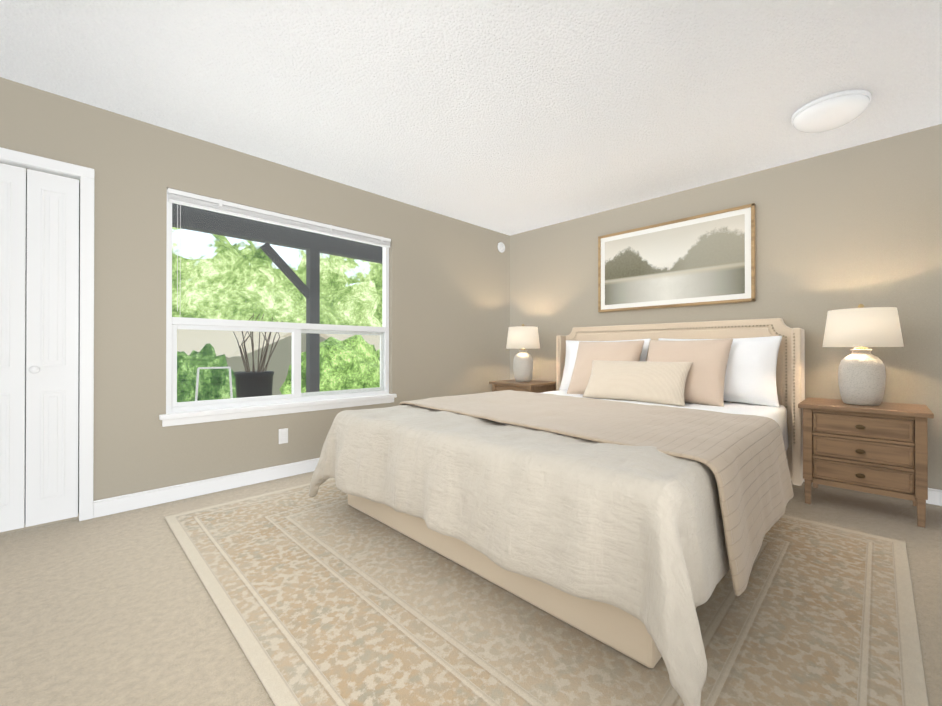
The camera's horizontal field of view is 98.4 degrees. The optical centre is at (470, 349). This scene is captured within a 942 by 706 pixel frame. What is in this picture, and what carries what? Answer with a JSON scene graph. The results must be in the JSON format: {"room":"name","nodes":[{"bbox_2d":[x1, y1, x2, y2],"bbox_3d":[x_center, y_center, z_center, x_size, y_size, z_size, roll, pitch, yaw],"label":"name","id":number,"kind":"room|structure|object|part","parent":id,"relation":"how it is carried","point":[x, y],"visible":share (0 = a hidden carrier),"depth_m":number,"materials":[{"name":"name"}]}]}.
{"room":"bedroom","nodes":[
{"label":"bedroom","id":0,"kind":"room"},
{"bbox_2d":[25,171,79,519],"bbox_3d":[-2.712,-0.222,2.501,0.627,2.440,0.500,0,0,-45],"label":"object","id":1,"kind":"structure","parent":0,"point":[25,351],"depth_m":2.46,"materials":[{"name":"white wood"}]},
{"bbox_2d":[0,77,509,502],"bbox_3d":[-1.105,-0.218,3.644,4.650,2.440,0.150,0,0,-45],"label":"wall","id":2,"kind":"structure","parent":0,"point":[449,301],"depth_m":2.78,"materials":[{"name":"paint"}]},
{"bbox_2d":[0,163,78,531],"bbox_3d":[-2.441,-0.009,2.228,0.419,1.971,0.078,0,0,-45],"label":"closet door","id":3,"kind":"structure","parent":2,"relation":"attached to","point":[39,314],"depth_m":2.27,"materials":[{"name":"white wood"}]},
{"bbox_3d":[-2.404,0.112,2.240,0.042,0.042,0.043,0,0,-45],"label":"closet door knob","id":4,"kind":"part","parent":3,"relation":"part of","materials":[{"name":"white"}]},
{"bbox_2d":[0,147,93,520],"bbox_3d":[-2.430,-0.035,2.249,0.502,2.063,0.076,0,0,-45],"label":"trim","id":5,"kind":"structure","parent":2,"relation":"attached to","point":[84,175],"depth_m":2.37,"materials":[{"name":"white wood"}]},
{"bbox_2d":[93,458,319,517],"bbox_3d":[-0.868,0.953,3.759,3.847,0.100,0.014,0,0,-45],"label":"baseboard","id":6,"kind":"structure","parent":2,"relation":"attached to","point":[117,504],"depth_m":2.76,"materials":[{"name":"white wood"}]},
{"bbox_2d":[159,188,396,426],"bbox_3d":[-1.401,-0.277,3.300,1.814,1.565,0.140,0,0,-45],"label":"window","id":7,"kind":"structure","parent":2,"relation":"in","point":[296,400],"depth_m":3.13,"materials":[{"name":"white plastic"}]},
{"bbox_3d":[-1.380,0.466,3.276,1.814,0.079,0.080,0,0,-45],"label":"sill trim","id":8,"kind":"part","parent":7,"relation":"part of","materials":[{"name":"white wood"}]},
{"bbox_2d":[279,428,287,443],"bbox_3d":[-1.463,0.678,3.172,0.070,0.115,0.009,0,0,-45],"label":"electrical outlet plate","id":9,"kind":"object","parent":2,"relation":"attached to","point":[283,435],"visible":1,"depth_m":3.17,"materials":[{"name":"white plastic"}]},
{"bbox_2d":[498,242,504,252],"bbox_3d":[0.378,-1.253,5.001,0.128,0.128,0.025,0,0,-45],"label":"smoke detector","id":10,"kind":"object","parent":2,"relation":"attached to","point":[501,247],"visible":0.96,"depth_m":4.99,"materials":[{"name":"white plastic"}]},
{"bbox_2d":[0,471,941,705],"bbox_3d":[0.224,1.047,2.306,4.650,0.100,3.915,0,0,-45],"label":"floor","id":11,"kind":"structure","parent":0,"point":[119,609],"depth_m":1.57,"materials":[{"name":"carpet"}]},
{"bbox_2d":[489,379,555,392],"bbox_3d":[0.587,0.683,4.529,0.508,0.645,0.584,0,0,-45],"label":"nightstand","id":12,"kind":"object","parent":11,"relation":"on","point":[535,386],"visible":0.23,"depth_m":4.39,"materials":[{"name":"brown wood"}]},
{"bbox_2d":[506,324,539,381],"bbox_3d":[0.579,0.037,4.525,0.376,0.643,0.376,0,0,-45],"label":"lamp","id":13,"kind":"object","parent":12,"relation":"on","point":[522,338],"visible":1,"depth_m":4.42,"materials":[{"name":"ceramic"}]},
{"bbox_3d":[0.579,-0.126,4.525,0.376,0.238,0.376,0,0,-45],"label":"lamp shade","id":14,"kind":"part","parent":13,"relation":"part of","materials":[{"name":"white fabric"}]},
{"bbox_2d":[165,478,928,705],"bbox_3d":[0.208,0.992,2.238,2.630,0.010,3.070,0,0,-45],"label":"rug","id":15,"kind":"object","parent":11,"relation":"on","point":[327,595],"visible":0.54,"depth_m":1.46,"materials":[{"name":"beige carpet"}]},
{"bbox_2d":[309,318,804,705],"bbox_3d":[0.775,0.377,2.792,2.879,1.236,2.247,0,0,-45],"label":"bed","id":16,"kind":"object","parent":11,"relation":"on","point":[626,490],"visible":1,"depth_m":1.71,"materials":[{"name":"fabric"}]},
{"bbox_2d":[309,405,728,705],"bbox_3d":[0.083,0.664,2.100,0.956,0.586,2.270,0,0,-45],"label":"duvet","id":17,"kind":"object","parent":16,"relation":"on","point":[618,530],"depth_m":1.44,"materials":[{"name":"fabric"}]},
{"bbox_3d":[0.803,0.843,2.824,2.600,0.288,1.900,0,0,-45],"label":"frame","id":18,"kind":"part","parent":16,"relation":"part of","materials":[{"name":"fabric"}]},
{"bbox_2d":[399,390,793,595],"bbox_3d":[0.570,0.593,2.591,1.422,0.454,2.249,0,0,-45],"label":"throw","id":19,"kind":"object","parent":16,"relation":"on","point":[741,459],"depth_m":1.86,"materials":[{"name":"beige fabric"}]},
{"bbox_2d":[559,338,650,389],"bbox_3d":[1.282,0.163,3.982,0.930,0.560,0.264,0,-14,45],"label":"pillow","id":20,"kind":"object","parent":16,"relation":"on","point":[572,344],"depth_m":4.14,"materials":[{"name":"beige fabric"}]},
{"bbox_3d":[1.724,0.414,3.737,0.016,1.153,1.830,0,0,-45],"label":"headboard panel","id":21,"kind":"part","parent":16,"relation":"part of","materials":[{"name":"fabric"}]},
{"bbox_3d":[1.761,0.377,3.774,0.096,1.228,1.980,0,0,-45],"label":"headboard","id":22,"kind":"part","parent":16,"relation":"part of","materials":[{"name":"fabric"}]},
{"bbox_2d":[659,336,781,406],"bbox_3d":[1.960,0.161,3.302,0.930,0.560,0.253,0,-14,45],"label":"pillow","id":23,"kind":"object","parent":16,"relation":"on","point":[754,364],"depth_m":3.06,"materials":[{"name":"white fabric"}]},
{"bbox_2d":[798,398,933,527],"bbox_3d":[2.503,0.676,2.606,0.508,0.645,0.584,0,0,-45],"label":"nightstand","id":24,"kind":"object","parent":11,"relation":"on","point":[881,449],"visible":1,"depth_m":2.43,"materials":[{"name":"brown wood"}]},
{"bbox_2d":[822,304,903,405],"bbox_3d":[2.496,0.030,2.602,0.376,0.643,0.376,0,0,-45],"label":"lamp","id":25,"kind":"object","parent":24,"relation":"on","point":[861,329],"visible":1,"depth_m":2.51,"materials":[{"name":"ceramic"}]},
{"bbox_3d":[2.496,-0.147,2.602,0.060,0.289,0.060,0,0,-45],"label":"stem","id":26,"kind":"part","parent":25,"relation":"part of","materials":[{"name":"gold metal"}]},
{"bbox_3d":[2.496,-0.134,2.602,0.376,0.238,0.376,0,0,-45],"label":"lamp shade","id":27,"kind":"part","parent":25,"relation":"part of","materials":[{"name":"white fabric"}]},
{"bbox_2d":[0,0,941,235],"bbox_3d":[0.224,-1.493,2.316,4.650,0.100,3.915,0,0,-45],"label":"ceiling","id":28,"kind":"structure","parent":0,"point":[510,117],"depth_m":2.20,"materials":[{"name":"white paint"}]},
{"bbox_2d":[791,89,871,132],"bbox_3d":[2.146,-1.389,2.434,0.360,0.107,0.360,0,0,-45],"label":"dome ceiling light","id":29,"kind":"object","parent":28,"relation":"attached to","point":[832,111],"visible":1,"depth_m":2.35,"materials":[{"name":"white glass"}]},
{"bbox_2d":[510,124,941,489],"bbox_3d":[1.871,-0.217,3.846,0.150,2.440,3.765,0,0,-45],"label":"wall","id":30,"kind":"structure","parent":0,"point":[852,227],"depth_m":3.02,"materials":[{"name":"paint"}]},
{"bbox_2d":[598,203,754,311],"bbox_3d":[1.817,-0.782,3.770,0.033,0.790,1.360,0,0,-45],"label":"picture","id":31,"kind":"object","parent":30,"relation":"attached to","point":[706,259],"visible":0.98,"depth_m":3.68,"materials":[{"name":"beige paper"}]},
{"bbox_2d":[926,488,941,505],"bbox_3d":[1.765,0.953,3.831,0.014,0.100,3.600,0,0,-45],"label":"baseboard","id":32,"kind":"structure","parent":30,"relation":"attached to","point":[934,495],"depth_m":2.61,"materials":[{"name":"white wood"}]},
{"label":"outside","id":33,"kind":"structure","parent":0,"visible":0},
{"bbox_2d":[177,329,379,394],"bbox_3d":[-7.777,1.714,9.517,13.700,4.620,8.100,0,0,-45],"label":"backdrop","id":34,"kind":"structure","parent":33,"point":[279,377],"depth_m":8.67,"materials":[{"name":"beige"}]},
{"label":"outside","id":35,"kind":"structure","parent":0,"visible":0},
{"bbox_2d":[177,343,235,401],"bbox_3d":[-4.132,0.901,6.223,1.967,1.964,2.542,0,0,-45],"label":"bush","id":36,"kind":"object","parent":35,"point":[217,392],"depth_m":5.35,"materials":[{"name":"green plant"}]},
{"bbox_2d":[172,203,381,392],"bbox_3d":[-2.566,1.045,4.394,8.645,5.920,2.920,0,0,-45],"label":"beam","id":37,"kind":"structure","parent":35,"point":[286,233],"depth_m":5.80,"materials":[{"name":"grey paint"}]},
{"bbox_3d":[-2.617,1.130,4.342,8.500,0.150,2.920,0,0,-45],"label":"deck boards","id":38,"kind":"object","parent":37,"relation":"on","visible":0},
{"bbox_2d":[195,366,232,400],"bbox_3d":[-2.695,0.625,4.351,0.421,0.862,0.424,0,0,-45],"label":"wire chair","id":39,"kind":"object","parent":38,"relation":"on","point":[197,383],"depth_m":4.46,"materials":[{"name":"white metal"}]},
{"bbox_2d":[234,371,273,397],"bbox_3d":[-2.595,0.662,4.874,0.430,0.790,0.430,0,0,-45],"label":"planter pot","id":40,"kind":"object","parent":38,"relation":"on","point":[241,376],"depth_m":4.71,"materials":[{"name":"grey plastic"}]},
{"bbox_2d":[236,313,282,371],"bbox_3d":[-2.452,-0.064,4.776,0.462,0.708,0.303,0,0,-39],"label":"twig","id":41,"kind":"object","parent":40,"relation":"in","point":[246,356],"depth_m":4.88,"materials":[{"name":"brown"}]},
{"bbox_2d":[172,227,381,326],"bbox_3d":[-9.273,-9.551,14.588,14.675,22.950,9.734,0,0,-45],"label":"tree","id":42,"kind":"object","parent":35,"point":[240,254],"depth_m":12.76,"materials":[{"name":"green plant"}]},
{"bbox_2d":[279,335,379,394],"bbox_3d":[-2.453,0.749,8.561,3.238,2.121,2.213,0,0,-45],"label":"bushes","id":43,"kind":"object","parent":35,"point":[351,374],"depth_m":7.38,"materials":[{"name":"green plant"}]}
]}

